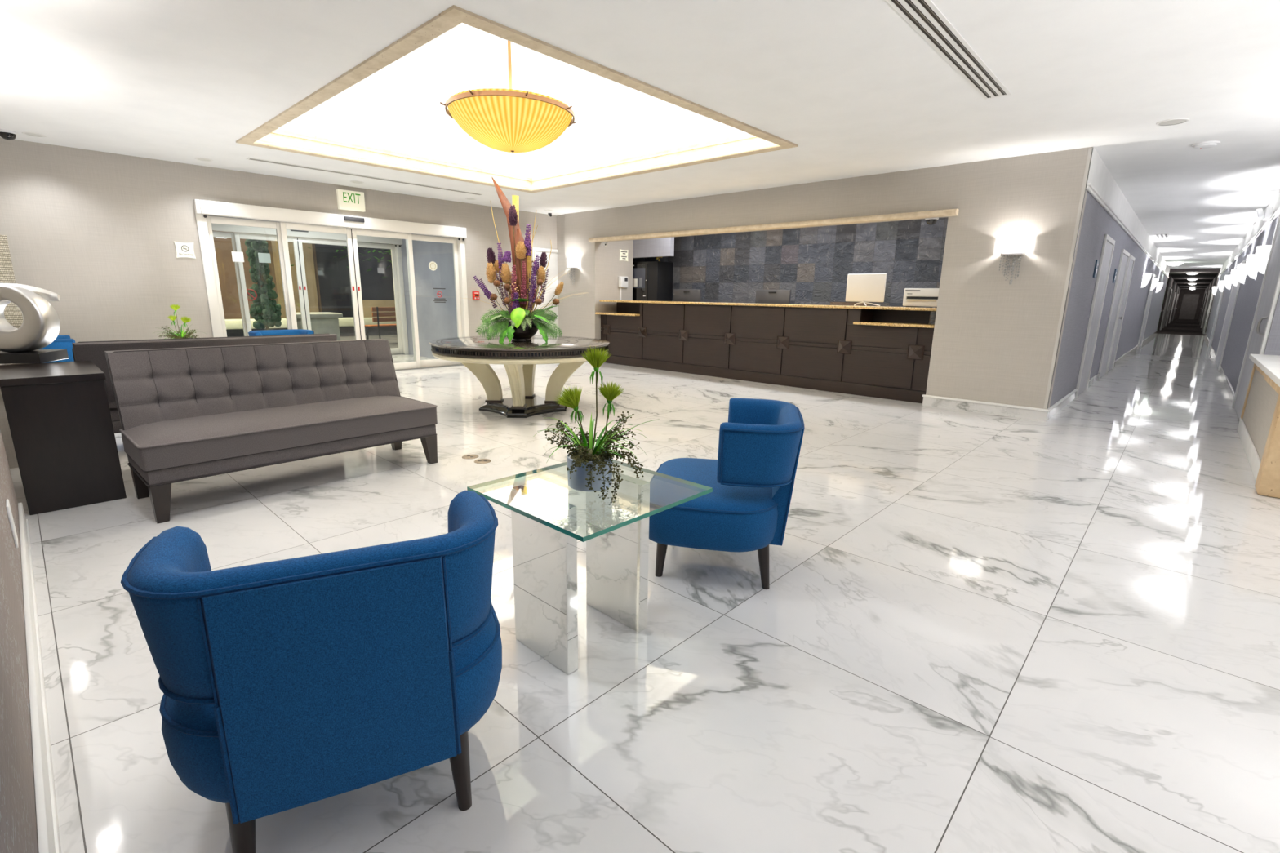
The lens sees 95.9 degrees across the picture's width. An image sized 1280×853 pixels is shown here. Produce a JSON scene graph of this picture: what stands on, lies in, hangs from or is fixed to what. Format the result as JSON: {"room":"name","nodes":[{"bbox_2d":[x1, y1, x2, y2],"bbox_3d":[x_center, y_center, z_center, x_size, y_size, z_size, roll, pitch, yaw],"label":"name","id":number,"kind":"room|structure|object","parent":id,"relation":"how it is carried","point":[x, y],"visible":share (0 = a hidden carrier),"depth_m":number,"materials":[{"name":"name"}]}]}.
{"room":"lobby","nodes":[
{"label":"lobby","id":0,"kind":"room"},
{"bbox_2d":[0,364,18,468],"bbox_3d":[-5.710,-1.326,4.898,3.570,2.740,0.150,13,17,42],"label":"wall","id":1,"kind":"structure","parent":0,"point":[4,425],"depth_m":4.00,"materials":[{"name":"beige paint"}]},
{"bbox_2d":[0,429,38,852],"bbox_3d":[-0.057,-0.069,-0.244,8.980,2.740,0.150,13,17,42],"label":"wall","id":2,"kind":"structure","parent":0,"point":[18,823],"depth_m":1.34,"materials":[{"name":"paint"}]},
{"bbox_2d":[5,499,18,548],"bbox_3d":[-2.508,0.388,2.307,0.120,0.175,0.008,13,17,42],"label":"wall outlet","id":3,"kind":"object","parent":2,"relation":"attached to","point":[7,504],"visible":1,"depth_m":2.28,"materials":[{"name":"white plastic"}]},
{"bbox_2d":[17,502,61,852],"bbox_3d":[-0.019,1.194,0.105,8.980,0.125,0.022,13,17,42],"label":"baseboard","id":4,"kind":"structure","parent":2,"relation":"attached to","point":[46,818],"depth_m":1.60,"materials":[{"name":"white paint"}]},
{"bbox_2d":[0,137,556,364],"bbox_3d":[-4.523,-2.139,8.579,0.150,2.740,8.520,13,17,42],"label":"wall","id":5,"kind":"structure","parent":0,"point":[98,231],"depth_m":6.87,"materials":[{"name":"beige paint"}]},
{"bbox_2d":[173,240,195,258],"bbox_3d":[-5.660,-2.197,7.188,0.017,0.196,0.196,13,17,42],"label":"no smoking sign","id":6,"kind":"object","parent":5,"relation":"attached to","point":[183,249],"visible":1,"depth_m":7.18,"materials":[{"name":"beige plastic"}]},
{"bbox_2d":[193,199,469,370],"bbox_3d":[-4.299,-1.963,8.759,0.255,2.325,3.720,13,17,42],"label":"door","id":7,"kind":"structure","parent":5,"relation":"in","point":[202,207],"depth_m":8.37,"materials":[{"name":"white metal"}]},
{"bbox_2d":[231,251,244,262],"bbox_3d":[-5.342,-2.255,7.673,0.002,0.130,0.130,13,17,42],"label":"paper notice","id":8,"kind":"object","parent":7,"relation":"attached to","point":[237,256],"visible":1,"depth_m":7.67,"materials":[{"name":"white paper"}]},
{"bbox_2d":[336,188,365,212],"bbox_3d":[-4.229,-3.306,8.454,0.066,0.270,0.370,13,17,42],"label":"exit sign","id":9,"kind":"object","parent":5,"relation":"attached to","point":[348,200],"visible":1,"depth_m":8.42,"materials":[{"name":"beige plastic"}]},
{"bbox_2d":[532,247,558,335],"bbox_3d":[-1.838,-2.394,11.332,0.030,2.110,0.600,13,17,42],"label":"door","id":10,"kind":"structure","parent":5,"relation":"in","point":[549,294],"depth_m":11.30,"materials":[{"name":"white paint"}]},
{"bbox_2d":[209,215,457,359],"bbox_3d":[-5.276,-2.314,9.613,2.380,2.600,4.020,13,17,42],"label":"wall","id":11,"kind":"structure","parent":0,"point":[436,321],"depth_m":10.90,"materials":[{"name":"paint"}]},
{"bbox_2d":[211,223,408,355],"bbox_3d":[-6.036,-2.349,10.339,0.255,2.325,3.720,13,17,42],"label":"door","id":12,"kind":"structure","parent":11,"relation":"in","point":[396,249],"depth_m":10.33,"materials":[{"name":"white metal"}]},
{"bbox_2d":[257,253,271,262],"bbox_3d":[-6.436,-2.890,9.901,0.002,0.160,0.180,13,17,42],"label":"paper notice","id":13,"kind":"object","parent":12,"relation":"attached to","point":[263,257],"visible":1,"depth_m":9.90,"materials":[{"name":"white paper"}]},
{"bbox_2d":[278,22,746,177],"bbox_3d":[-1.290,-3.430,5.726,4.740,0.978,4.130,13,17,42],"label":"ceiling","id":14,"kind":"structure","parent":0,"point":[397,108],"depth_m":7.08,"materials":[{"name":"paint"}]},
{"bbox_2d":[440,40,576,152],"bbox_3d":[-1.288,-3.319,5.755,1.275,1.087,1.275,13,17,42],"label":"pendant lamp","id":15,"kind":"object","parent":14,"relation":"hanging from","point":[509,120],"visible":0.98,"depth_m":5.46,"materials":[{"name":"yellow"}]},
{"bbox_2d":[601,240,633,311],"bbox_3d":[1.663,-2.260,9.566,7.050,2.740,1.380,13,17,42],"label":"wall","id":16,"kind":"structure","parent":0,"point":[612,267],"depth_m":11.00,"materials":[{"name":"beige paint"}]},
{"bbox_2d":[617,275,627,300],"bbox_3d":[-0.321,-2.674,11.173,0.065,0.445,0.240,13,17,42],"label":"phone","id":17,"kind":"object","parent":16,"relation":"attached to","point":[622,281],"visible":1,"depth_m":11.14,"materials":[{"name":"white plastic"}]},
{"bbox_2d":[619,248,628,261],"bbox_3d":[-0.309,-3.285,11.075,0.012,0.210,0.230,13,17,42],"label":"notice","id":18,"kind":"object","parent":16,"relation":"attached to","point":[623,253],"visible":1,"depth_m":11.07,"materials":[{"name":"beige paper"}]},
{"bbox_2d":[0,0,1279,269],"bbox_3d":[9.637,-4.384,13.151,14.020,0.080,35.120,13,17,42],"label":"ceiling","id":19,"kind":"structure","parent":0,"point":[860,91],"depth_m":4.08,"materials":[{"name":"paint"}]},
{"bbox_2d":[0,128,17,140],"bbox_3d":[-6.272,-2.885,5.728,0.151,0.084,0.151,13,17,42],"label":"dome camera","id":20,"kind":"object","parent":19,"relation":"attached to","point":[8,135],"visible":1,"depth_m":5.70,"materials":[{"name":"white plastic"}]},
{"bbox_2d":[22,131,46,137],"bbox_3d":[-6.105,-2.943,5.822,0.178,0.006,0.178,13,17,42],"label":"recessed light","id":21,"kind":"object","parent":19,"relation":"in","point":[33,134],"visible":1,"depth_m":5.81,"materials":[{"name":"white plastic"}]},
{"bbox_2d":[246,157,482,195],"bbox_3d":[-3.506,-3.353,7.827,0.120,0.006,3.100,13,17,42],"label":"ceiling vent","id":22,"kind":"object","parent":19,"relation":"in","point":[249,158],"visible":1,"depth_m":7.58,"materials":[{"name":"white metal"}]},
{"bbox_2d":[235,4,798,192],"bbox_3d":[-1.297,-2.958,5.833,4.360,0.206,3.750,13,17,42],"label":"trim","id":23,"kind":"structure","parent":19,"relation":"attached to","point":[756,140],"depth_m":6.14,"materials":[{"name":"paint"}]},
{"bbox_2d":[885,0,1011,99],"bbox_3d":[1.771,-2.254,3.361,0.170,0.010,2.600,13,17,42],"label":"ceiling vent","id":24,"kind":"object","parent":19,"relation":"in","point":[924,16],"visible":1,"depth_m":3.41,"materials":[{"name":"white metal"}]},
{"bbox_2d":[1155,117,1189,125],"bbox_3d":[4.442,-2.541,4.819,0.208,0.007,0.208,13,17,42],"label":"ceiling speaker","id":25,"kind":"object","parent":19,"relation":"attached to","point":[1180,120],"visible":1,"depth_m":4.81,"materials":[{"name":"grey plastic"}]},
{"bbox_2d":[1158,119,1186,124],"bbox_3d":[4.442,-2.539,4.819,0.176,0.001,0.176,13,17,42],"label":"grille","id":26,"kind":"object","parent":25,"relation":"attached to","point":[1178,121],"depth_m":4.82,"materials":[{"name":"white metal"}]},
{"bbox_2d":[1191,140,1220,148],"bbox_3d":[5.343,-2.654,5.458,0.200,0.040,0.200,13,17,42],"label":"smoke detector","id":27,"kind":"object","parent":19,"relation":"attached to","point":[1206,144],"visible":1,"depth_m":5.41,"materials":[{"name":"white plastic"}]},
{"bbox_2d":[9,319,1279,852],"bbox_3d":[21.668,-4.671,28.037,16.320,0.060,72.920,13,17,42],"label":"floor","id":28,"kind":"structure","parent":0,"point":[971,632],"depth_m":2.14,"materials":[{"name":"stone"}]},
{"bbox_2d":[0,235,29,364],"bbox_3d":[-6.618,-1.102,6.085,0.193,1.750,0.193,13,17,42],"label":"table lamp","id":29,"kind":"object","parent":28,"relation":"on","point":[12,313],"visible":0.36,"depth_m":5.96,"materials":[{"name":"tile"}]},
{"bbox_2d":[40,335,75,363],"bbox_3d":[-5.775,-0.544,5.944,0.734,0.752,0.686,13,17,42],"label":"armchair","id":30,"kind":"object","parent":28,"relation":"on","point":[61,342],"visible":0.08,"depth_m":5.60,"materials":[{"name":"blue fabric"}]},
{"bbox_2d":[0,360,126,515],"bbox_3d":[-3.552,0.028,3.550,0.830,0.765,0.427,13,17,42],"label":"cabinet","id":31,"kind":"object","parent":28,"relation":"on","point":[59,415],"visible":1,"depth_m":3.28,"materials":[{"name":"brown wood"}]},
{"bbox_2d":[0,283,68,364],"bbox_3d":[-4.053,-0.676,3.755,0.418,0.500,0.318,-3,13,-17],"label":"sculpture","id":32,"kind":"object","parent":31,"relation":"on","point":[40,326],"visible":1,"depth_m":3.70,"materials":[{"name":"silver plastic"}]},
{"bbox_2d":[71,333,337,433],"bbox_3d":[-3.509,-0.316,4.808,0.796,0.882,1.706,13,17,42],"label":"sofa","id":33,"kind":"object","parent":28,"relation":"on","point":[93,351],"visible":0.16,"depth_m":4.19,"materials":[{"name":"grey fabric"}]},
{"bbox_2d":[104,338,437,524],"bbox_3d":[-2.344,-0.088,3.885,0.796,0.882,1.706,12,17,40],"label":"sofa","id":34,"kind":"object","parent":28,"relation":"on","point":[185,414],"visible":1,"depth_m":3.68,"materials":[{"name":"grey fabric"}]},
{"bbox_2d":[248,328,314,336],"bbox_3d":[-4.425,-0.825,7.281,0.686,0.752,0.734,10,16,36],"label":"armchair","id":35,"kind":"object","parent":28,"relation":"on","point":[290,331],"visible":0.18,"depth_m":7.38,"materials":[{"name":"blue fabric"}]},
{"bbox_2d":[120,490,502,852],"bbox_3d":[-0.735,0.553,1.462,0.734,0.752,0.686,-5,14,-25],"label":"armchair","id":36,"kind":"object","parent":28,"relation":"on","point":[286,684],"visible":1,"depth_m":1.16,"materials":[{"name":"blue fabric"}]},
{"bbox_2d":[428,335,609,417],"bbox_3d":[-1.283,-0.561,6.344,1.905,0.753,1.905,-8,15,-33],"label":"pedestal table","id":37,"kind":"object","parent":28,"relation":"on","point":[476,353],"visible":0.85,"depth_m":6.00,"materials":[{"name":"paint"}]},
{"bbox_2d":[464,176,585,342],"bbox_3d":[-1.226,-1.733,6.173,1.375,1.714,0.695,-1,13,-9],"label":"flower arrangement","id":38,"kind":"object","parent":37,"relation":"on","point":[520,325],"visible":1,"depth_m":6.05,"materials":[{"name":"multicoloured"}]},
{"bbox_2d":[466,459,712,675],"bbox_3d":[-0.174,0.504,2.053,0.596,0.605,0.596,13,17,42],"label":"glass table","id":39,"kind":"object","parent":28,"relation":"on","point":[544,536],"visible":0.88,"depth_m":2.04,"materials":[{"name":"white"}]},
{"bbox_2d":[537,346,657,505],"bbox_3d":[-0.151,-0.019,1.972,0.428,0.520,0.460,2,13,4],"label":"potted plant","id":40,"kind":"object","parent":39,"relation":"on","point":[589,468],"visible":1,"depth_m":1.94,"materials":[{"name":"green plant"}]},
{"bbox_2d":[632,261,672,301],"bbox_3d":[0.201,-2.303,11.556,0.720,1.900,0.501,13,17,42],"label":"display cabinet","id":41,"kind":"object","parent":28,"relation":"on","point":[651,280],"visible":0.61,"depth_m":11.22,"materials":[{"name":"black glass"}]},
{"bbox_2d":[648,397,804,589],"bbox_3d":[0.390,0.284,2.736,0.686,0.752,0.734,4,13,12],"label":"armchair","id":42,"kind":"object","parent":28,"relation":"on","point":[752,477],"visible":0.94,"depth_m":2.43,"materials":[{"name":"blue fabric"}]},
{"bbox_2d":[600,302,936,403],"bbox_3d":[1.757,-1.383,9.349,5.900,1.130,1.125,13,17,42],"label":"reception desk","id":43,"kind":"object","parent":28,"relation":"on","point":[817,348],"visible":0.8,"depth_m":8.37,"materials":[{"name":"brown wood"}]},
{"bbox_2d":[595,311,639,315],"bbox_3d":[-0.284,-2.075,10.648,1.050,0.038,0.540,13,17,42],"label":"shelf","id":44,"kind":"object","parent":43,"relation":"on","point":[596,313],"visible":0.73,"depth_m":10.51,"materials":[{"name":"stone"}]},
{"bbox_2d":[673,288,701,302],"bbox_3d":[0.848,-2.163,10.463,0.620,0.630,0.200,13,17,42],"label":"monitor","id":45,"kind":"object","parent":43,"relation":"on","point":[679,295],"visible":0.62,"depth_m":10.38,"materials":[{"name":"grey plastic"}]},
{"bbox_2d":[599,299,937,311],"bbox_3d":[1.607,-1.910,9.021,5.865,0.036,0.660,13,17,42],"label":"countertop","id":46,"kind":"structure","parent":43,"relation":"on","point":[860,307],"depth_m":8.21,"materials":[{"name":"stone"}]},
{"bbox_2d":[845,273,886,306],"bbox_3d":[3.031,-1.843,7.792,0.163,0.427,0.536,-11,17,-43],"label":"computer monitor","id":47,"kind":"object","parent":46,"relation":"on","point":[864,288],"visible":0.98,"depth_m":7.78,"materials":[{"name":"white plastic"}]},
{"bbox_2d":[902,288,939,307],"bbox_3d":[3.609,-1.617,7.269,0.450,0.232,0.415,13,17,42],"label":"printer","id":48,"kind":"object","parent":46,"relation":"on","point":[913,297],"visible":0.66,"depth_m":7.15,"materials":[{"name":"white plastic"}]},
{"bbox_2d":[755,289,791,303],"bbox_3d":[2.125,-1.879,9.301,0.620,0.630,0.200,13,17,42],"label":"monitor","id":49,"kind":"object","parent":43,"relation":"on","point":[762,296],"visible":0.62,"depth_m":9.23,"materials":[{"name":"grey plastic"}]},
{"bbox_2d":[853,320,934,328],"bbox_3d":[3.311,-1.305,7.372,0.990,0.034,0.540,13,17,42],"label":"shelf","id":50,"kind":"object","parent":43,"relation":"on","point":[870,322],"visible":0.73,"depth_m":7.22,"materials":[{"name":"stone"}]},
{"bbox_3d":[-5.030,-0.572,6.454,0.596,0.605,0.596,13,17,42],"label":"glass table","id":51,"kind":"object","parent":28,"relation":"on","visible":0},
{"bbox_2d":[155,304,207,338],"bbox_3d":[-5.056,-1.083,6.317,0.428,0.520,0.460,4,13,14],"label":"potted plant","id":52,"kind":"object","parent":51,"relation":"on","point":[180,335],"visible":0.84,"depth_m":6.30,"materials":[{"name":"green plant"}]},
{"bbox_2d":[633,236,674,257],"bbox_3d":[0.199,-3.612,10.962,1.100,0.765,0.100,13,17,42],"label":"wall","id":53,"kind":"structure","parent":0,"point":[664,246],"depth_m":10.88,"materials":[{"name":"paint"}]},
{"bbox_2d":[633,217,948,307],"bbox_3d":[2.198,-2.364,10.068,7.130,2.740,0.100,13,17,42],"label":"wall","id":54,"kind":"structure","parent":0,"point":[815,264],"depth_m":9.39,"materials":[{"name":"tile"}]},
{"bbox_2d":[556,146,1093,408],"bbox_3d":[1.418,-2.080,8.753,8.310,2.740,0.170,13,17,42],"label":"wall","id":55,"kind":"structure","parent":0,"point":[995,330],"depth_m":6.54,"materials":[{"name":"beige paint"}]},
{"bbox_2d":[566,258,578,281],"bbox_3d":[-1.292,-2.934,10.965,0.304,0.482,0.117,13,17,42],"label":"wall sconce","id":56,"kind":"object","parent":55,"relation":"attached to","point":[571,263],"visible":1,"depth_m":10.86,"materials":[{"name":"white"}]},
{"bbox_2d":[588,208,959,242],"bbox_3d":[1.322,-2.896,8.486,6.100,0.070,0.098,13,17,42],"label":"trim","id":57,"kind":"structure","parent":55,"relation":"attached to","point":[948,212],"depth_m":7.75,"materials":[{"name":"wood"}]},
{"bbox_2d":[586,360,1077,412],"bbox_3d":[2.183,-0.930,9.630,8.036,0.135,2.176,13,17,42],"label":"trim","id":58,"kind":"structure","parent":55,"relation":"attached to","point":[1064,398],"depth_m":6.61,"materials":[{"name":"white paint"}]},
{"bbox_2d":[924,217,938,225],"bbox_3d":[3.429,-2.412,6.794,0.146,0.082,0.146,13,17,42],"label":"dome camera","id":59,"kind":"object","parent":55,"relation":"attached to","point":[931,221],"visible":0.9,"depth_m":6.75,"materials":[{"name":"white plastic"}]},
{"bbox_2d":[922,396,1047,421],"bbox_3d":[3.915,-0.209,6.631,1.262,0.108,0.012,13,17,42],"label":"baseboard","id":60,"kind":"structure","parent":55,"relation":"attached to","point":[929,402],"depth_m":6.59,"materials":[{"name":"stone"}]},
{"bbox_2d":[995,237,1031,273],"bbox_3d":[3.967,-1.765,6.180,0.304,0.482,0.117,13,17,42],"label":"wall sconce","id":61,"kind":"object","parent":55,"relation":"attached to","point":[1007,246],"visible":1,"depth_m":6.10,"materials":[{"name":"white glass"}]},
{"bbox_2d":[1044,147,1093,408],"bbox_3d":[4.393,-1.460,5.937,0.034,2.590,0.034,13,17,42],"label":"trim","id":62,"kind":"structure","parent":55,"relation":"attached to","point":[1090,149],"depth_m":5.91,"materials":[{"name":"grey wood"}]},
{"bbox_2d":[1049,191,1180,407],"bbox_3d":[26.404,-6.278,29.146,0.280,2.740,64.380,13,17,42],"label":"wall","id":63,"kind":"structure","parent":0,"point":[1096,223],"depth_m":7.51,"materials":[{"name":"paint"}]},
{"bbox_2d":[1075,234,1115,398],"bbox_3d":[6.263,-1.493,7.944,0.028,2.110,1.080,13,17,42],"label":"door","id":64,"kind":"structure","parent":63,"relation":"in","point":[1108,243],"depth_m":7.92,"materials":[{"name":"white paint"}]},
{"bbox_2d":[1046,330,1157,421],"bbox_3d":[13.519,-2.129,15.770,0.022,0.132,26.750,13,17,42],"label":"baseboard","id":65,"kind":"structure","parent":63,"relation":"attached to","point":[1094,379],"depth_m":8.93,"materials":[{"name":"stone"}]},
{"bbox_2d":[1097,248,1129,380],"bbox_3d":[8.033,-1.878,9.796,0.028,2.100,1.220,13,17,42],"label":"door","id":66,"kind":"structure","parent":63,"relation":"in","point":[1124,258],"depth_m":9.77,"materials":[{"name":"white paint"}]},
{"bbox_2d":[1106,254,1135,373],"bbox_3d":[8.972,-2.077,10.745,0.074,2.100,1.080,13,17,42],"label":"door","id":67,"kind":"structure","parent":63,"relation":"in","point":[1131,259],"depth_m":10.81,"materials":[{"name":"white paint"}]},
{"bbox_2d":[1085,146,1169,278],"bbox_3d":[13.555,-4.577,15.221,0.008,0.330,26.750,13,17,42],"label":"trim","id":68,"kind":"structure","parent":63,"relation":"attached to","point":[1099,175],"depth_m":7.75,"materials":[{"name":"white paint"}]},
{"bbox_2d":[1141,272,1151,287],"bbox_3d":[12.002,-3.462,13.686,0.140,0.333,0.304,13,17,42],"label":"sconce","id":69,"kind":"object","parent":63,"relation":"attached to","point":[1146,277],"visible":1,"depth_m":13.61,"materials":[{"name":"white"}]},
{"bbox_2d":[1137,273,1156,348],"bbox_3d":[14.853,-3.377,16.926,0.028,2.100,1.700,13,17,42],"label":"door","id":70,"kind":"structure","parent":63,"relation":"in","point":[1153,276],"depth_m":16.89,"materials":[{"name":"white paint"}]},
{"bbox_2d":[1160,287,1170,329],"bbox_3d":[26.418,-5.919,29.054,0.058,2.080,1.000,13,17,42],"label":"door","id":71,"kind":"structure","parent":63,"relation":"in","point":[1169,288],"depth_m":28.77,"materials":[{"name":"white paint"}]},
{"bbox_2d":[1173,288,1205,319],"bbox_3d":[48.988,-10.970,51.543,1.980,2.740,0.100,13,17,42],"label":"wall","id":72,"kind":"structure","parent":0,"point":[1197,291],"depth_m":51.30,"materials":[{"name":"grey paint"}]},
{"bbox_2d":[1178,293,1199,319],"bbox_3d":[48.968,-10.678,51.518,1.040,2.180,0.050,13,17,42],"label":"door","id":73,"kind":"structure","parent":72,"relation":"in","point":[1189,302],"depth_m":51.51,"materials":[{"name":"grey paint"}]},
{"bbox_2d":[1168,268,1220,288],"bbox_3d":[36.127,-9.415,37.787,1.980,0.120,37.800,13,17,42],"label":"ceiling","id":74,"kind":"structure","parent":0,"point":[1205,277],"depth_m":28.77,"materials":[{"name":"white paint"}]},
{"bbox_2d":[1198,214,1279,391],"bbox_3d":[27.980,-6.053,28.267,0.140,2.740,63.550,13,17,42],"label":"wall","id":75,"kind":"structure","parent":0,"point":[1249,291],"depth_m":9.08,"materials":[{"name":"paint"}]},
{"bbox_2d":[1201,288,1212,330],"bbox_3d":[28.431,-5.864,28.959,0.058,2.080,1.000,13,17,42],"label":"door","id":76,"kind":"structure","parent":75,"relation":"in","point":[1211,291],"depth_m":28.66,"materials":[{"name":"white paint"}]},
{"bbox_2d":[1202,285,1215,333],"bbox_3d":[25.356,-5.188,25.744,0.058,2.080,1.000,13,17,42],"label":"door","id":77,"kind":"structure","parent":75,"relation":"in","point":[1212,295],"depth_m":25.47,"materials":[{"name":"white paint"}]},
{"bbox_2d":[1208,277,1225,349],"bbox_3d":[17.304,-3.422,17.302,0.028,2.100,1.800,13,17,42],"label":"door","id":78,"kind":"structure","parent":75,"relation":"in","point":[1220,302],"depth_m":17.31,"materials":[{"name":"white paint"}]},
{"bbox_2d":[1204,332,1235,404],"bbox_3d":[15.657,-2.103,15.809,0.022,0.132,23.780,13,17,42],"label":"baseboard","id":79,"kind":"structure","parent":75,"relation":"attached to","point":[1228,385],"depth_m":9.49,"materials":[{"name":"stone"}]},
{"bbox_2d":[1224,275,1231,288],"bbox_3d":[14.200,-3.487,13.958,0.140,0.333,0.304,13,17,42],"label":"sconce","id":80,"kind":"object","parent":75,"relation":"attached to","point":[1228,282],"visible":0.8,"depth_m":13.88,"materials":[{"name":"white glass"}]},
{"bbox_2d":[1214,259,1246,370],"bbox_3d":[12.213,-2.302,11.979,0.028,2.100,2.500,13,17,42],"label":"door","id":81,"kind":"structure","parent":75,"relation":"in","point":[1234,291],"depth_m":11.89,"materials":[{"name":"white paint"}]},
{"bbox_2d":[1231,268,1238,286],"bbox_3d":[12.013,-3.007,11.672,0.140,0.333,0.304,13,17,42],"label":"sconce","id":82,"kind":"object","parent":75,"relation":"attached to","point":[1234,281],"visible":0.59,"depth_m":11.62,"materials":[{"name":"white glass"}]},
{"bbox_2d":[1235,263,1246,283],"bbox_3d":[10.578,-2.691,10.171,0.140,0.333,0.304,13,17,42],"label":"sconce","id":83,"kind":"object","parent":75,"relation":"attached to","point":[1241,272],"visible":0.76,"depth_m":10.10,"materials":[{"name":"white"}]},
{"bbox_2d":[1217,190,1279,277],"bbox_3d":[15.029,-4.400,14.547,0.008,0.330,25.750,13,17,42],"label":"trim","id":84,"kind":"structure","parent":75,"relation":"attached to","point":[1275,202],"depth_m":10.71,"materials":[{"name":"white paint"}]},
{"bbox_2d":[1245,253,1257,278],"bbox_3d":[8.801,-2.300,8.314,0.140,0.333,0.304,13,17,42],"label":"sconce","id":85,"kind":"object","parent":75,"relation":"attached to","point":[1251,270],"visible":0.75,"depth_m":8.26,"materials":[{"name":"white glass"}]},
{"bbox_2d":[1231,212,1279,420],"bbox_3d":[6.859,-1.287,6.375,0.070,2.420,1.930,13,17,42],"label":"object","id":86,"kind":"structure","parent":75,"relation":"in","point":[1269,291],"depth_m":6.53,"materials":[{"name":"white paint"}]},
{"bbox_2d":[1255,244,1271,274],"bbox_3d":[7.639,-2.045,7.099,0.140,0.333,0.304,13,17,42],"label":"sconce","id":87,"kind":"object","parent":75,"relation":"attached to","point":[1262,253],"visible":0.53,"depth_m":7.03,"materials":[{"name":"white"}]},
{"bbox_2d":[1256,206,1272,220],"bbox_3d":[8.374,-2.859,7.765,0.147,0.141,0.320,13,17,42],"label":"emergency light","id":88,"kind":"object","parent":75,"relation":"attached to","point":[1267,214],"visible":1,"depth_m":7.68,"materials":[{"name":"white plastic"}]},
{"bbox_2d":[1242,368,1279,460],"bbox_3d":[5.343,-0.102,4.841,0.222,0.735,2.650,13,17,42],"label":"wall","id":89,"kind":"structure","parent":0,"point":[1262,399],"depth_m":4.83,"materials":[{"name":"beige paint"}]},
{"bbox_2d":[1237,417,1261,481],"bbox_3d":[5.252,0.172,4.985,0.013,0.135,2.650,13,17,42],"label":"baseboard","id":90,"kind":"structure","parent":89,"relation":"attached to","point":[1252,455],"depth_m":4.83,"materials":[{"name":"white paint"}]},
{"bbox_2d":[1240,363,1279,498],"bbox_3d":[5.300,-0.078,4.733,0.375,0.735,2.870,13,17,42],"label":"trim","id":91,"kind":"structure","parent":89,"relation":"attached to","point":[1268,480],"depth_m":3.86,"materials":[{"name":"wood"}]},
{"bbox_2d":[1248,353,1279,386],"bbox_3d":[5.297,-0.458,4.642,0.420,0.047,2.890,13,17,42],"label":"countertop","id":92,"kind":"structure","parent":89,"relation":"on","point":[1269,365],"depth_m":4.84,"materials":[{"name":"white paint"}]},
{"label":"outside","id":93,"kind":"structure","parent":0,"visible":0},
{"bbox_2d":[340,334,398,348],"bbox_3d":[-11.053,-2.413,15.664,14.280,0.056,24.000,13,17,42],"label":"ground","id":94,"kind":"structure","parent":93,"point":[393,339],"depth_m":15.81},
{"bbox_2d":[244,233,281,329],"bbox_3d":[-7.859,-2.836,12.073,0.595,2.450,0.555,2,13,6],"label":"spiral topiary","id":95,"kind":"object","parent":94,"relation":"on","point":[264,310],"visible":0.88,"depth_m":11.93,"materials":[{"name":"green plant"}]},
{"bbox_2d":[213,231,321,319],"bbox_3d":[-15.533,-4.757,13.087,0.400,5.500,14.900,13,17,42],"label":"wall","id":96,"kind":"structure","parent":94,"relation":"on","point":[223,246],"depth_m":16.89,"materials":[{"name":"brown paint"}]},
{"bbox_2d":[315,238,394,317],"bbox_3d":[-7.369,-6.568,21.694,0.300,5.500,9.100,13,17,42],"label":"window","id":97,"kind":"structure","parent":96,"relation":"in","point":[334,278],"depth_m":19.29,"materials":[{"name":"black"}]},
{"bbox_2d":[265,234,319,318],"bbox_3d":[-12.010,-5.386,16.129,0.500,5.500,5.050,13,17,42],"label":"wall pier","id":98,"kind":"structure","parent":94,"relation":"on","point":[274,266],"depth_m":17.60,"materials":[{"name":"beige paint"}]},
{"bbox_2d":[226,325,397,337],"bbox_3d":[-10.472,-2.301,14.432,0.600,0.280,19.000,13,17,42],"label":"kerb","id":99,"kind":"object","parent":94,"relation":"on","point":[344,331],"depth_m":16.37,"materials":[{"name":"grey concrete"}]},
{"bbox_2d":[224,317,396,329],"bbox_3d":[-10.468,-2.544,14.377,0.800,0.220,19.000,13,17,42],"label":"trim","id":100,"kind":"structure","parent":99,"relation":"on","point":[230,324],"depth_m":15.09,"materials":[{"name":"stone"}]},
{"bbox_2d":[362,299,395,317],"bbox_3d":[-7.018,-3.701,18.112,0.300,0.500,3.600,13,17,42],"label":"wall","id":101,"kind":"structure","parent":100,"relation":"on","point":[367,304],"depth_m":17.02,"materials":[{"name":"beige paint"}]},
{"bbox_2d":[295,311,342,341],"bbox_3d":[-7.148,-2.115,12.747,0.790,0.770,0.920,13,17,42],"label":"planter","id":102,"kind":"object","parent":94,"relation":"on","point":[327,322],"visible":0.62,"depth_m":12.54,"materials":[{"name":"concrete"}]},
{"bbox_2d":[290,241,393,277],"bbox_3d":[-8.035,-5.230,18.479,5.639,4.294,3.149,-8,15,-34],"label":"street tree","id":103,"kind":"object","parent":94,"relation":"on","point":[336,251],"visible":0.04,"depth_m":18.10,"materials":[{"name":"green plant"}]},
{"bbox_2d":[364,306,396,339],"bbox_3d":[-6.111,-2.501,14.234,0.596,0.902,1.240,10,15,34],"label":"wooden bench","id":104,"kind":"object","parent":94,"relation":"on","point":[377,309],"visible":0.44,"depth_m":13.79,"materials":[{"name":"brown wood"}]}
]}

